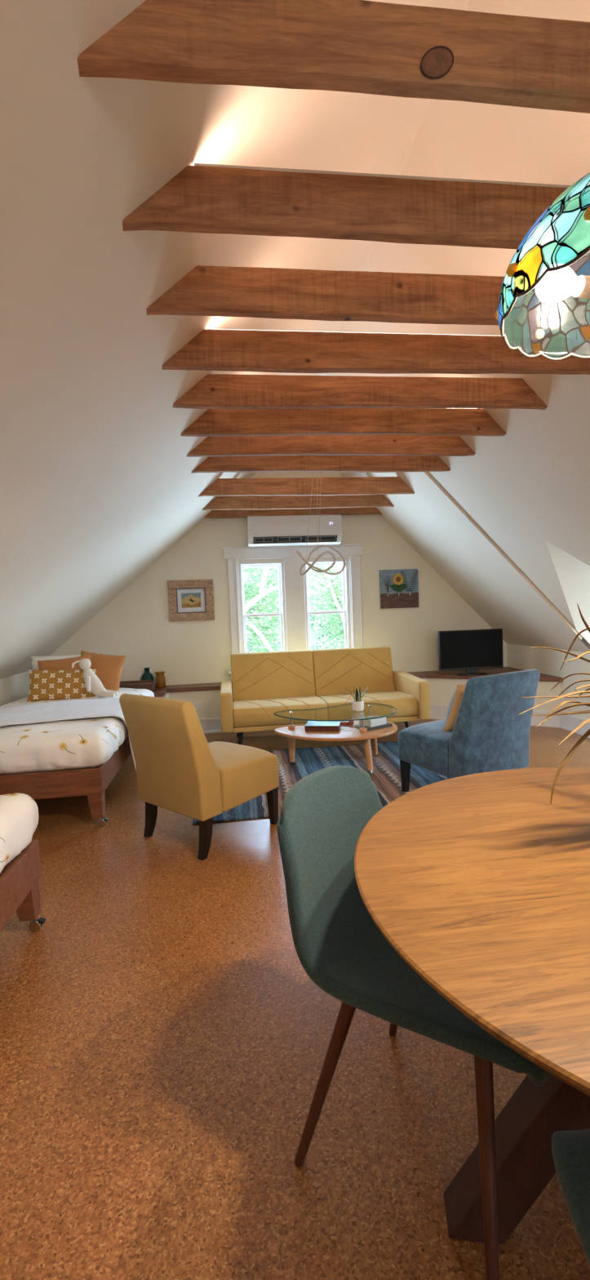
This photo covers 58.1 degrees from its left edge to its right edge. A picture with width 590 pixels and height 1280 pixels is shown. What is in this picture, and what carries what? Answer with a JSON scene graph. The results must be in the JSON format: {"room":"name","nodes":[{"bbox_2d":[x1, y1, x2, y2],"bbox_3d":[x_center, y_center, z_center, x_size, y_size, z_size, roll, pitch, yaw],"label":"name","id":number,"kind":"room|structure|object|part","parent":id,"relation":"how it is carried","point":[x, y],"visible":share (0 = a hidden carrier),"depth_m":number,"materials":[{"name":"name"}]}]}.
{"room":"attic studio apartment","nodes":[
{"label":"attic studio apartment","id":0,"kind":"room"},
{"bbox_2d":[0,671,30,706],"bbox_3d":[-2.230,0.887,1.288,0.100,0.759,8.600,-3,3,-7],"label":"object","id":1,"kind":"structure","parent":0,"point":[15,687],"depth_m":5.00,"materials":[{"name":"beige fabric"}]},
{"bbox_2d":[49,471,506,685],"bbox_3d":[-0.172,-0.667,5.875,5.410,3.175,0.160,-3,3,-7],"label":"wall","id":2,"kind":"structure","parent":0,"point":[136,625],"depth_m":5.73,"materials":[{"name":"beige paint"}]},
{"bbox_2d":[167,579,214,622],"bbox_3d":[-1.109,-0.423,5.677,0.475,0.435,0.031,-3,3,-7],"label":"framed picture","id":3,"kind":"object","parent":2,"relation":"attached to","point":[189,600],"visible":1,"depth_m":5.67},
{"bbox_3d":[-1.108,-0.423,5.667,0.311,0.266,0.012,-3,3,-7],"label":"frame","id":4,"kind":"part","parent":3,"relation":"part of","materials":[{"name":"white paper"}]},
{"bbox_2d":[181,592,201,608],"bbox_3d":[-1.110,-0.425,5.678,0.205,0.155,0.003,-3,3,-7],"label":"print","id":5,"kind":"object","parent":3,"relation":"attached to","point":[188,600],"depth_m":5.68},
{"bbox_2d":[238,560,287,653],"bbox_3d":[-0.358,-0.282,5.873,0.495,1.160,0.160,-3,3,-7],"label":"window","id":6,"kind":"structure","parent":2,"relation":"in","point":[280,564],"depth_m":5.82,"materials":[{"name":"white paint"}]},
{"bbox_3d":[-0.369,-0.548,5.868,0.435,0.567,0.030,-3,3,-7],"label":"sash","id":7,"kind":"part","parent":6,"relation":"part of","materials":[{"name":"white paint"}]},
{"bbox_3d":[-0.344,-0.010,5.864,0.435,0.557,0.030,-3,3,-7],"label":"sash","id":8,"kind":"part","parent":6,"relation":"part of","materials":[{"name":"white paint"}]},
{"bbox_2d":[222,543,364,679],"bbox_3d":[0.019,-0.310,5.808,1.560,1.434,0.062,-3,3,-7],"label":"trim","id":9,"kind":"structure","parent":2,"relation":"attached to","point":[295,600],"depth_m":5.80,"materials":[{"name":"white paint"}]},
{"bbox_2d":[246,514,342,546],"bbox_3d":[-0.007,-1.169,5.679,1.000,0.306,0.217,-3,3,-7],"label":"air conditioner","id":10,"kind":"object","parent":2,"relation":"attached to","point":[287,530],"visible":1,"depth_m":5.59,"materials":[{"name":"white plastic"}]},
{"bbox_2d":[253,535,337,543],"bbox_3d":[0.006,-1.065,5.610,0.890,0.060,0.048,-3,3,-7],"label":"vent","id":11,"kind":"object","parent":10,"relation":"attached to","point":[257,539],"depth_m":5.61,"materials":[{"name":"black plastic"}]},
{"bbox_2d":[303,558,351,649],"bbox_3d":[0.352,-0.315,5.958,0.505,1.160,0.160,-3,3,-7],"label":"window","id":12,"kind":"structure","parent":2,"relation":"in","point":[345,583],"depth_m":5.91,"materials":[{"name":"white paint"}]},
{"bbox_3d":[0.340,-0.581,5.952,0.445,0.567,0.030,-3,3,-7],"label":"sash","id":13,"kind":"part","parent":12,"relation":"part of","materials":[{"name":"white paint"}]},
{"bbox_3d":[0.365,-0.042,5.948,0.445,0.557,0.030,-3,3,-7],"label":"sash","id":14,"kind":"part","parent":12,"relation":"part of","materials":[{"name":"white paint"}]},
{"bbox_2d":[379,568,418,608],"bbox_3d":[1.170,-0.574,5.946,0.443,0.430,0.032,-3,3,-7],"label":"picture","id":15,"kind":"object","parent":2,"relation":"attached to","point":[398,588],"visible":1,"depth_m":5.94,"materials":[{"name":"paper"}]},
{"bbox_2d":[0,0,589,679],"bbox_3d":[0.859,-0.810,1.575,6.550,2.560,8.800,-3,3,-7],"label":"ceiling","id":16,"kind":"structure","parent":0,"point":[98,483],"depth_m":1.98,"materials":[{"name":"paint"}]},
{"bbox_2d":[204,506,382,518],"bbox_3d":[-0.005,-1.405,5.712,1.940,0.154,0.037,-3,3,-7],"label":"ceiling beam","id":17,"kind":"structure","parent":16,"relation":"attached to","point":[362,510],"depth_m":5.69,"materials":[{"name":"brown wood"}]},
{"bbox_2d":[201,494,394,510],"bbox_3d":[0.047,-1.383,5.286,1.940,0.153,0.037,-3,3,-7],"label":"ceiling beam","id":18,"kind":"structure","parent":16,"relation":"attached to","point":[253,502],"depth_m":5.26,"materials":[{"name":"brown wood"}]},
{"bbox_2d":[198,476,414,497],"bbox_3d":[0.120,-1.351,4.683,1.940,0.153,0.038,-3,3,-7],"label":"ceiling beam","id":19,"kind":"structure","parent":16,"relation":"attached to","point":[357,486],"depth_m":4.67,"materials":[{"name":"brown wood"}]},
{"bbox_2d":[191,455,450,473],"bbox_3d":[0.215,-1.310,3.902,1.940,0.155,0.037,-3,3,-7],"label":"ceiling beam","id":20,"kind":"structure","parent":16,"relation":"attached to","point":[335,464],"depth_m":3.88,"materials":[{"name":"brown wood"}]},
{"bbox_2d":[296,373,346,575],"bbox_3d":[0.195,-1.346,4.321,0.418,1.640,0.199,-3,3,-7],"label":"pendant light","id":21,"kind":"object","parent":16,"relation":"hanging from","point":[311,566],"visible":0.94,"depth_m":4.35,"materials":[{"name":"white plastic"}]},
{"bbox_2d":[146,265,504,325],"bbox_3d":[0.462,-1.204,1.875,1.940,0.153,0.037,-3,3,-7],"label":"ceiling beam","id":22,"kind":"structure","parent":16,"relation":"attached to","point":[204,291],"depth_m":1.82,"materials":[{"name":"brown wood"}]},
{"bbox_2d":[186,435,475,457],"bbox_3d":[0.264,-1.290,3.498,1.940,0.153,0.037,-3,3,-7],"label":"ceiling beam","id":23,"kind":"structure","parent":16,"relation":"attached to","point":[309,445],"depth_m":3.48,"materials":[{"name":"brown wood"}]},
{"bbox_2d":[77,0,589,113],"bbox_3d":[0.558,-1.161,1.081,1.940,0.158,0.040,-3,3,-7],"label":"ceiling beam","id":24,"kind":"structure","parent":16,"relation":"attached to","point":[348,46],"depth_m":1.01,"materials":[{"name":"brown wood"}]},
{"bbox_2d":[181,408,506,436],"bbox_3d":[0.313,-1.269,3.095,1.940,0.152,0.037,-3,3,-7],"label":"ceiling beam","id":25,"kind":"structure","parent":16,"relation":"attached to","point":[340,421],"depth_m":3.08,"materials":[{"name":"brown wood"}]},
{"bbox_2d":[426,408,480,408],"bbox_3d":[0.325,-1.349,3.092,1.580,0.007,0.026,-3,3,-7],"label":"light strip","id":26,"kind":"object","parent":25,"relation":"on","point":[426,408],"visible":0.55,"depth_m":3.15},
{"bbox_2d":[122,165,567,248],"bbox_3d":[0.510,-1.184,1.482,1.940,0.154,0.038,-3,3,-7],"label":"ceiling beam","id":27,"kind":"structure","parent":16,"relation":"attached to","point":[198,198],"depth_m":1.42,"materials":[{"name":"brown wood"}]},
{"bbox_2d":[194,163,570,187],"bbox_3d":[0.521,-1.266,1.479,1.580,0.010,0.026,-3,3,-7],"label":"light strip","id":28,"kind":"object","parent":27,"relation":"on","point":[195,164],"visible":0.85,"depth_m":1.43,"materials":[{"name":"white plastic"}]},
{"bbox_2d":[173,373,547,409],"bbox_3d":[0.364,-1.246,2.680,1.940,0.154,0.037,-3,3,-7],"label":"ceiling beam","id":29,"kind":"structure","parent":16,"relation":"attached to","point":[213,391],"depth_m":2.65,"materials":[{"name":"brown wood"}]},
{"bbox_2d":[162,329,589,374],"bbox_3d":[0.413,-1.225,2.274,1.940,0.154,0.037,-3,3,-7],"label":"ceiling beam","id":30,"kind":"structure","parent":16,"relation":"attached to","point":[226,350],"depth_m":2.24,"materials":[{"name":"brown wood"}]},
{"bbox_2d":[207,328,501,336],"bbox_3d":[0.425,-1.306,2.271,1.580,0.007,0.026,-3,3,-7],"label":"light strip","id":31,"kind":"object","parent":30,"relation":"on","point":[207,329],"visible":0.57,"depth_m":2.24,"materials":[{"name":"white plastic"}]},
{"bbox_2d":[494,172,589,360],"bbox_3d":[0.561,-1.227,0.912,0.435,1.281,0.432,-3,3,-19],"label":"glass pendant","id":32,"kind":"object","parent":16,"relation":"hanging from","point":[544,308],"visible":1,"depth_m":0.91,"materials":[{"name":"multicoloured glass"}]},
{"bbox_2d":[535,266,589,303],"bbox_3d":[0.496,-0.611,0.916,0.164,0.058,0.064,-3,3,-7],"label":"bulb","id":33,"kind":"object","parent":32,"relation":"attached to","point":[557,286],"depth_m":0.90,"materials":[{"name":"white glass"}]},
{"bbox_2d":[0,719,589,1279],"bbox_3d":[1.011,1.166,1.697,6.600,0.100,8.800,-3,3,-7],"label":"floor","id":34,"kind":"structure","parent":0,"point":[166,1035],"depth_m":1.38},
{"bbox_2d":[0,839,46,933],"bbox_3d":[-1.428,1.064,1.113,1.072,0.362,2.000,-3,3,-7],"label":"bed","id":35,"kind":"object","parent":34,"relation":"on","point":[20,888],"visible":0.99,"depth_m":2.01,"materials":[{"name":"brown wood"}]},
{"bbox_2d":[0,792,39,873],"bbox_3d":[-1.467,0.767,1.098,1.144,0.247,2.067,-3,3,-7],"label":"duvet","id":36,"kind":"object","parent":35,"relation":"on","point":[19,812],"visible":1,"depth_m":1.95,"materials":[{"name":"fabric"}]},
{"bbox_3d":[-1.074,1.040,2.115,0.084,0.145,0.084,-3,3,-7],"label":"leg","id":37,"kind":"part","parent":35,"relation":"part of","materials":[{"name":"brown wood"}]},
{"bbox_3d":[-1.059,1.123,2.134,0.049,0.026,0.047,-3,3,-7],"label":"caster stem","id":38,"kind":"part","parent":35,"relation":"part of","materials":[{"name":"silver metal"}]},
{"bbox_3d":[-1.560,0.911,2.085,1.055,0.157,0.025,-3,3,-7],"label":"head rail","id":39,"kind":"part","parent":35,"relation":"part of","materials":[{"name":"brown wood"}]},
{"bbox_2d":[0,736,131,826],"bbox_3d":[-1.764,0.909,4.060,1.057,0.362,1.980,-3,3,-7],"label":"bed","id":40,"kind":"object","parent":34,"relation":"on","point":[92,782],"visible":0.28,"depth_m":3.12,"materials":[{"name":"brown wood"}]},
{"bbox_3d":[-1.659,0.858,3.084,1.040,0.157,0.025,-3,3,-7],"label":"foot rail","id":41,"kind":"part","parent":40,"relation":"part of","materials":[{"name":"brown wood"}]},
{"bbox_2d":[0,687,154,774],"bbox_3d":[-1.788,0.611,4.030,1.175,0.250,2.060,-3,3,-7],"label":"duvet","id":42,"kind":"object","parent":40,"relation":"on","point":[87,742],"visible":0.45,"depth_m":3.10,"materials":[{"name":"fabric"}]},
{"bbox_2d":[26,669,97,702],"bbox_3d":[-1.909,0.373,4.366,0.545,0.282,0.144,-3,3,-14],"label":"pillow","id":43,"kind":"object","parent":42,"relation":"on","point":[45,685],"visible":0.91,"depth_m":4.31,"materials":[{"name":"yellow fabric"}]},
{"bbox_2d":[37,654,91,670],"bbox_3d":[-1.955,0.335,4.521,0.456,0.393,0.178,-3,3,-12],"label":"pillow","id":44,"kind":"object","parent":42,"relation":"on","point":[62,664],"visible":0.18,"depth_m":4.50,"materials":[{"name":"orange fabric"}]},
{"bbox_2d":[31,653,98,670],"bbox_3d":[-2.067,0.321,4.779,0.583,0.378,0.172,-3,3,-13],"label":"pillow","id":45,"kind":"object","parent":42,"relation":"on","point":[34,659],"visible":0.06,"depth_m":4.75,"materials":[{"name":"fabric"}]},
{"bbox_2d":[0,697,136,769],"bbox_3d":[-1.698,0.706,3.685,1.390,0.463,0.703,-4,4,-22],"label":"throw blanket","id":46,"kind":"object","parent":42,"relation":"on","point":[95,708],"visible":0.61,"depth_m":3.62,"materials":[{"name":"white fabric"}]},
{"bbox_2d":[71,658,118,697],"bbox_3d":[-1.636,0.310,4.342,0.338,0.320,0.209,-3,3,-7],"label":"plush toy","id":47,"kind":"object","parent":42,"relation":"on","point":[93,683],"visible":1,"depth_m":4.33,"materials":[{"name":"white fabric"}]},
{"bbox_3d":[-1.668,0.352,4.281,0.040,0.127,0.096,-3,3,-16],"label":"arm","id":48,"kind":"part","parent":47,"relation":"part of"},
{"bbox_3d":[-1.517,0.437,4.305,0.127,0.056,0.052,-1,3,20],"label":"leg","id":49,"kind":"part","parent":47,"relation":"part of","materials":[{"name":"white fabric"}]},
{"bbox_3d":[-1.529,0.432,4.401,0.116,0.056,0.053,-3,3,-7],"label":"leg","id":50,"kind":"part","parent":47,"relation":"part of","materials":[{"name":"white fabric"}]},
{"bbox_2d":[80,650,125,692],"bbox_3d":[-1.738,0.312,4.718,0.455,0.444,0.169,-2,3,-1],"label":"pillow","id":51,"kind":"object","parent":42,"relation":"on","point":[109,668],"visible":0.52,"depth_m":4.68,"materials":[{"name":"orange fabric"}]},
{"bbox_3d":[-1.189,0.983,3.183,0.084,0.145,0.084,-3,3,-7],"label":"leg","id":52,"kind":"part","parent":40,"relation":"part of","materials":[{"name":"brown wood"}]},
{"bbox_3d":[-1.273,0.784,4.113,0.025,0.157,1.930,-3,3,-7],"label":"rail","id":53,"kind":"part","parent":40,"relation":"part of","materials":[{"name":"brown wood"}]},
{"bbox_2d":[119,693,279,860],"bbox_3d":[-0.524,0.688,3.013,0.560,0.826,0.677,0,4,40],"label":"slipper chair","id":54,"kind":"object","parent":34,"relation":"on","point":[178,771],"visible":0.99,"depth_m":2.79,"materials":[{"name":"yellow fabric"}]},
{"bbox_3d":[-0.824,1.005,3.023,0.052,0.215,0.080,0,4,40],"label":"leg","id":55,"kind":"part","parent":54,"relation":"part of","materials":[{"name":"black paint"}]},
{"bbox_3d":[-0.670,0.601,2.836,0.560,0.620,0.231,0,4,40],"label":"backrest","id":56,"kind":"part","parent":54,"relation":"part of","materials":[{"name":"yellow fabric"}]},
{"bbox_3d":[-0.463,1.008,2.722,0.052,0.215,0.080,0,4,40],"label":"leg","id":57,"kind":"part","parent":54,"relation":"part of","materials":[{"name":"black paint"}]},
{"bbox_3d":[-0.446,0.764,3.107,0.556,0.244,0.443,0,4,40],"label":"seat","id":58,"kind":"part","parent":54,"relation":"part of","materials":[{"name":"yellow fabric"}]},
{"bbox_3d":[-0.129,0.968,3.106,0.054,0.225,0.060,0,4,40],"label":"leg","id":59,"kind":"part","parent":54,"relation":"part of","materials":[{"name":"black paint"}]},
{"bbox_2d":[192,741,449,824],"bbox_3d":[0.471,0.988,4.043,2.360,0.030,1.546,-3,3,-7],"label":"rug","id":60,"kind":"object","parent":34,"relation":"on","point":[385,777],"visible":0.38,"depth_m":4.03,"materials":[{"name":"multicoloured fabric"}]},
{"bbox_2d":[273,702,397,773],"bbox_3d":[0.327,0.772,4.120,0.951,0.446,0.630,-3,3,-7],"label":"coffee table","id":61,"kind":"object","parent":60,"relation":"on","point":[346,732],"visible":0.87,"depth_m":3.97,"materials":[{"name":"brown wood"}]},
{"bbox_3d":[-0.026,0.845,4.228,0.064,0.272,0.105,-3,3,-7],"label":"leg","id":62,"kind":"part","parent":61,"relation":"part of","materials":[{"name":"brown wood"}]},
{"bbox_2d":[304,720,341,731],"bbox_3d":[0.219,0.668,4.125,0.260,0.043,0.193,-2,3,10],"label":"book","id":63,"kind":"object","parent":61,"relation":"on","point":[311,726],"visible":0.85,"depth_m":4.05,"materials":[{"name":"paper"}]},
{"bbox_3d":[0.318,0.560,4.108,0.951,0.010,0.630,-3,3,-7],"label":"glass","id":64,"kind":"part","parent":61,"relation":"part of","materials":[{"name":"teal"}]},
{"bbox_2d":[274,718,397,741],"bbox_3d":[0.324,0.698,4.116,0.951,0.022,0.630,-3,3,-7],"label":"shelf","id":65,"kind":"object","parent":61,"relation":"attached to","point":[346,732],"depth_m":3.96,"materials":[{"name":"brown wood"}]},
{"bbox_2d":[340,720,354,725],"bbox_3d":[0.377,0.656,4.224,0.188,0.043,0.045,-1,3,18],"label":"wooden toy","id":66,"kind":"object","parent":61,"relation":"on","point":[349,722],"visible":0.66,"depth_m":4.20,"materials":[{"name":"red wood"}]},
{"bbox_3d":[0.445,0.655,4.202,0.046,0.043,0.045,-1,3,18],"label":"knob","id":67,"kind":"part","parent":66,"relation":"part of","materials":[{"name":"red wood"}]},
{"bbox_2d":[346,685,368,711],"bbox_3d":[0.481,0.449,4.104,0.170,0.197,0.092,-1,4,22],"label":"snake plant","id":68,"kind":"object","parent":61,"relation":"on","point":[357,704],"visible":1,"depth_m":4.08,"materials":[{"name":"green plant"}]},
{"bbox_3d":[0.478,0.424,4.081,0.027,0.121,0.026,-3,3,-7],"label":"blade","id":69,"kind":"part","parent":68,"relation":"part of","materials":[{"name":"green plant"}]},
{"bbox_3d":[0.487,0.508,4.106,0.092,0.078,0.092,-3,3,-7],"label":"pot","id":70,"kind":"part","parent":68,"relation":"part of","materials":[{"name":"white ceramic"}]},
{"bbox_3d":[0.541,0.836,3.981,0.063,0.273,0.106,-3,3,-18],"label":"leg","id":71,"kind":"part","parent":61,"relation":"part of","materials":[{"name":"brown wood"}]},
{"bbox_2d":[354,722,392,730],"bbox_3d":[0.608,0.664,4.127,0.240,0.020,0.173,-4,4,-31],"label":"book","id":72,"kind":"object","parent":61,"relation":"on","point":[387,725],"visible":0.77,"depth_m":4.07,"materials":[{"name":"paper"}]},
{"bbox_2d":[358,714,386,727],"bbox_3d":[0.602,0.627,4.125,0.170,0.055,0.133,-5,4,-37],"label":"book","id":73,"kind":"object","parent":72,"relation":"on","point":[377,722],"visible":0.89,"depth_m":4.08,"materials":[{"name":"paper"}]},
{"bbox_3d":[0.643,0.811,4.349,0.063,0.274,0.114,-1,4,28],"label":"leg","id":74,"kind":"part","parent":61,"relation":"part of","materials":[{"name":"brown wood"}]},
{"bbox_2d":[398,669,540,791],"bbox_3d":[1.089,0.596,3.379,0.560,0.826,0.677,-4,4,-30],"label":"slipper chair","id":75,"kind":"object","parent":60,"relation":"on","point":[488,734],"visible":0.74,"depth_m":3.14,"materials":[{"name":"blue fabric"}]},
{"bbox_3d":[0.737,0.902,3.538,0.054,0.225,0.060,-4,4,-30],"label":"leg","id":76,"kind":"part","parent":75,"relation":"part of","materials":[{"name":"black paint"}]},
{"bbox_3d":[1.034,0.678,3.485,0.556,0.244,0.443,-4,4,-30],"label":"seat","id":77,"kind":"part","parent":75,"relation":"part of","materials":[{"name":"blue fabric"}]},
{"bbox_2d":[443,684,466,731],"bbox_3d":[1.110,0.414,3.359,0.360,0.316,0.206,-4,4,-30],"label":"cushion","id":78,"kind":"object","parent":75,"relation":"on","point":[456,699],"visible":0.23,"depth_m":3.27,"materials":[{"name":"fabric"}]},
{"bbox_3d":[1.196,0.500,3.180,0.560,0.620,0.231,-4,4,-30],"label":"backrest","id":79,"kind":"part","parent":75,"relation":"part of","materials":[{"name":"blue fabric"}]},
{"bbox_2d":[220,645,430,744],"bbox_3d":[0.236,0.537,5.096,1.868,0.833,0.890,-3,3,-7],"label":"sofa","id":80,"kind":"object","parent":34,"relation":"on","point":[263,684],"visible":0.89,"depth_m":5.30,"materials":[{"name":"yellow fabric"}]},
{"bbox_3d":[-0.637,0.598,4.972,0.101,0.360,0.850,-3,3,-7],"label":"armrest","id":81,"kind":"part","parent":80,"relation":"part of","materials":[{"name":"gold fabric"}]},
{"bbox_3d":[-0.486,0.897,4.748,0.044,0.212,0.076,0,4,39],"label":"leg","id":82,"kind":"part","parent":80,"relation":"part of","materials":[{"name":"black paint"}]},
{"bbox_2d":[231,649,315,701],"bbox_3d":[-0.222,0.368,5.373,0.833,0.490,0.212,-3,3,-7],"label":"cushion","id":83,"kind":"object","parent":80,"relation":"on","point":[288,673],"depth_m":5.35,"materials":[{"name":"yellow fabric"}]},
{"bbox_2d":[232,695,328,727],"bbox_3d":[-0.160,0.643,4.963,0.833,0.173,0.662,-3,3,-7],"label":"seat cushion","id":84,"kind":"object","parent":80,"relation":"on","point":[249,711],"depth_m":4.67,"materials":[{"name":"yellow fabric"}]},
{"bbox_2d":[311,645,395,696],"bbox_3d":[0.604,0.330,5.471,0.823,0.490,0.212,-3,3,-7],"label":"cushion","id":85,"kind":"object","parent":80,"relation":"on","point":[334,671],"depth_m":5.44,"materials":[{"name":"yellow fabric"}]},
{"bbox_2d":[317,690,417,719],"bbox_3d":[0.665,0.605,5.062,0.823,0.173,0.662,-3,3,-7],"label":"seat cushion","id":86,"kind":"object","parent":80,"relation":"on","point":[406,702],"depth_m":4.78,"materials":[{"name":"yellow fabric"}]},
{"bbox_3d":[1.047,0.826,4.929,0.080,0.213,0.044,0,4,38],"label":"leg","id":87,"kind":"part","parent":80,"relation":"part of","materials":[{"name":"black paint"}]},
{"bbox_3d":[1.116,0.517,5.181,0.101,0.360,0.850,-3,3,-7],"label":"armrest","id":88,"kind":"part","parent":80,"relation":"part of","materials":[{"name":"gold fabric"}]},
{"bbox_2d":[159,678,560,719],"bbox_3d":[-0.048,0.722,5.373,5.210,0.450,1.010,-3,3,-7],"label":"wall ledge","id":89,"kind":"object","parent":34,"relation":"on","point":[442,690],"visible":0.17,"depth_m":5.53,"materials":[{"name":"beige paint"}]},
{"bbox_2d":[192,702,204,709],"bbox_3d":[-1.009,0.681,5.517,0.115,0.070,0.008,-3,3,-7],"label":"wall outlet","id":90,"kind":"object","parent":89,"relation":"attached to","point":[197,704],"visible":0.86,"depth_m":5.51,"materials":[{"name":"white paint"}]},
{"bbox_2d":[199,717,418,733],"bbox_3d":[0.092,0.851,5.651,2.760,0.150,0.026,-3,3,-7],"label":"baseboard","id":91,"kind":"structure","parent":89,"relation":"attached to","point":[208,725],"depth_m":5.53,"materials":[{"name":"white paint"}]},
{"bbox_2d":[151,666,563,697],"bbox_3d":[-0.055,0.477,5.343,5.210,0.042,1.044,-3,3,-7],"label":"window ledge","id":92,"kind":"object","parent":89,"relation":"on","point":[157,691],"visible":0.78,"depth_m":5.61,"materials":[{"name":"brown wood"}]},
{"bbox_2d":[119,675,158,690],"bbox_3d":[-1.628,0.446,5.373,0.446,0.137,0.255,-2,3,-4],"label":"wicker tray","id":93,"kind":"object","parent":92,"relation":"on","point":[150,685],"visible":0.48,"depth_m":5.28,"materials":[{"name":"brown wicker"}]},
{"bbox_2d":[141,667,154,679],"bbox_3d":[-1.556,0.397,5.596,0.132,0.208,0.132,-3,3,-7],"label":"vase","id":94,"kind":"object","parent":92,"relation":"on","point":[147,675],"visible":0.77,"depth_m":5.56,"materials":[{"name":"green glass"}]},
{"bbox_2d":[155,671,165,687],"bbox_3d":[-1.419,0.416,5.599,0.108,0.158,0.108,-3,3,-7],"label":"vase","id":95,"kind":"object","parent":92,"relation":"on","point":[160,676],"visible":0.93,"depth_m":5.56,"materials":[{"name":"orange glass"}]},
{"bbox_2d":[437,628,503,675],"bbox_3d":[1.857,0.129,5.614,0.685,0.472,0.170,-2,3,-3],"label":"television","id":96,"kind":"object","parent":92,"relation":"on","point":[470,650],"visible":1,"depth_m":5.59,"materials":[{"name":"black plastic"}]},
{"bbox_2d":[276,765,551,1279],"bbox_3d":[0.304,0.758,1.218,0.616,0.832,0.470,0,4,38],"label":"dining chair","id":97,"kind":"object","parent":34,"relation":"on","point":[322,818],"visible":0.53,"depth_m":1.18,"materials":[{"name":"green fabric"}]},
{"bbox_3d":[0.076,0.968,1.191,0.172,0.434,0.034,-2,3,1],"label":"leg","id":98,"kind":"part","parent":97,"relation":"part of","materials":[{"name":"brown wood"}]},
{"bbox_3d":[0.294,0.943,1.468,0.034,0.434,0.172,-3,3,-15],"label":"leg","id":99,"kind":"part","parent":97,"relation":"part of","materials":[{"name":"brown wood"}]},
{"bbox_3d":[0.355,0.969,0.975,0.034,0.432,0.132,-2,3,12],"label":"leg","id":100,"kind":"part","parent":97,"relation":"part of","materials":[{"name":"brown wood"}]},
{"bbox_2d":[354,767,589,1244],"bbox_3d":[0.733,0.791,1.005,1.212,0.750,1.212,-3,3,-7],"label":"dining table","id":101,"kind":"object","parent":34,"relation":"on","point":[480,883],"visible":0.94,"depth_m":0.98,"materials":[{"name":"brown wood"}]},
{"bbox_3d":[0.538,0.862,1.036,0.486,0.620,0.086,-2,3,8],"label":"leg","id":102,"kind":"part","parent":101,"relation":"part of","materials":[{"name":"brown wood"}]},
{"bbox_2d":[518,603,589,804],"bbox_3d":[0.788,0.161,1.104,0.511,0.489,0.569,0,4,34],"label":"potted plant","id":103,"kind":"object","parent":101,"relation":"on","point":[587,733],"visible":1,"depth_m":1.06,"materials":[{"name":"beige plant"}]},
{"bbox_2d":[551,1128,589,1266],"bbox_3d":[0.578,0.788,0.501,0.471,0.832,0.616,-2,3,0],"label":"dining chair","id":104,"kind":"object","parent":34,"relation":"on","point":[571,1149],"visible":1,"depth_m":0.71,"materials":[{"name":"green fabric"}]},
{"bbox_2d":[506,643,589,719],"bbox_3d":[3.037,0.631,1.915,0.100,0.782,8.600,-3,3,-7],"label":"wall","id":105,"kind":"structure","parent":0,"point":[545,660],"depth_m":5.16,"materials":[{"name":"beige paint"}]},
{"bbox_2d":[430,705,560,727],"bbox_3d":[2.025,0.784,5.497,1.310,0.150,0.026,0,4,29],"label":"baseboard","id":106,"kind":"structure","parent":105,"relation":"attached to","point":[437,712],"depth_m":5.28,"materials":[{"name":"white paint"}]},
{"bbox_2d":[513,653,519,660],"bbox_3d":[2.480,0.188,5.960,0.008,0.070,0.115,-3,3,-7],"label":"wall outlet","id":107,"kind":"object","parent":105,"relation":"attached to","point":[516,656],"visible":1,"depth_m":5.95,"materials":[{"name":"white paint"}]},
{"bbox_2d":[560,711,589,737],"bbox_3d":[2.623,0.793,4.920,0.026,0.150,0.540,-3,3,-7],"label":"baseboard","id":108,"kind":"structure","parent":105,"relation":"attached to","point":[569,722],"depth_m":4.98,"materials":[{"name":"white paint"}]},
{"bbox_2d":[576,630,589,646],"bbox_3d":[3.218,0.406,4.044,1.397,0.974,1.460,-3,3,-7],"label":"wall","id":109,"kind":"structure","parent":0,"point":[586,634],"depth_m":4.59,"materials":[{"name":"paint"}]},
{"bbox_2d":[413,471,582,639],"bbox_3d":[1.485,-0.961,4.443,1.955,2.005,0.170,-3,3,-7],"label":"trim","id":110,"kind":"structure","parent":109,"relation":"attached to","point":[424,477],"depth_m":4.48,"materials":[{"name":"paint"}]},
{"label":"outside","id":111,"kind":"structure","parent":0,"visible":0},
{"bbox_2d":[243,565,339,653],"bbox_3d":[-0.789,0.287,10.033,3.230,7.267,2.930,-3,3,-7],"label":"tree","id":112,"kind":"object","parent":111,"point":[256,625],"visible":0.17,"depth_m":9.10,"materials":[{"name":"green plant"}]},
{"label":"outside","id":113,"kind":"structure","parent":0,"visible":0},
{"bbox_2d":[307,564,345,649],"bbox_3d":[1.373,-0.049,12.556,3.742,7.481,2.826,-3,3,-18],"label":"tree","id":114,"kind":"object","parent":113,"point":[333,596],"visible":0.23,"depth_m":11.68,"materials":[{"name":"green plant"}]},
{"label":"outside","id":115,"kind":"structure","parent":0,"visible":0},
{"bbox_2d":[244,564,342,652],"bbox_3d":[-1.063,-0.291,15.451,9.742,7.828,3.989,-2,3,-3],"label":"tree","id":116,"kind":"object","parent":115,"point":[271,569],"visible":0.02,"depth_m":15.01,"materials":[{"name":"green plant"}]}
]}

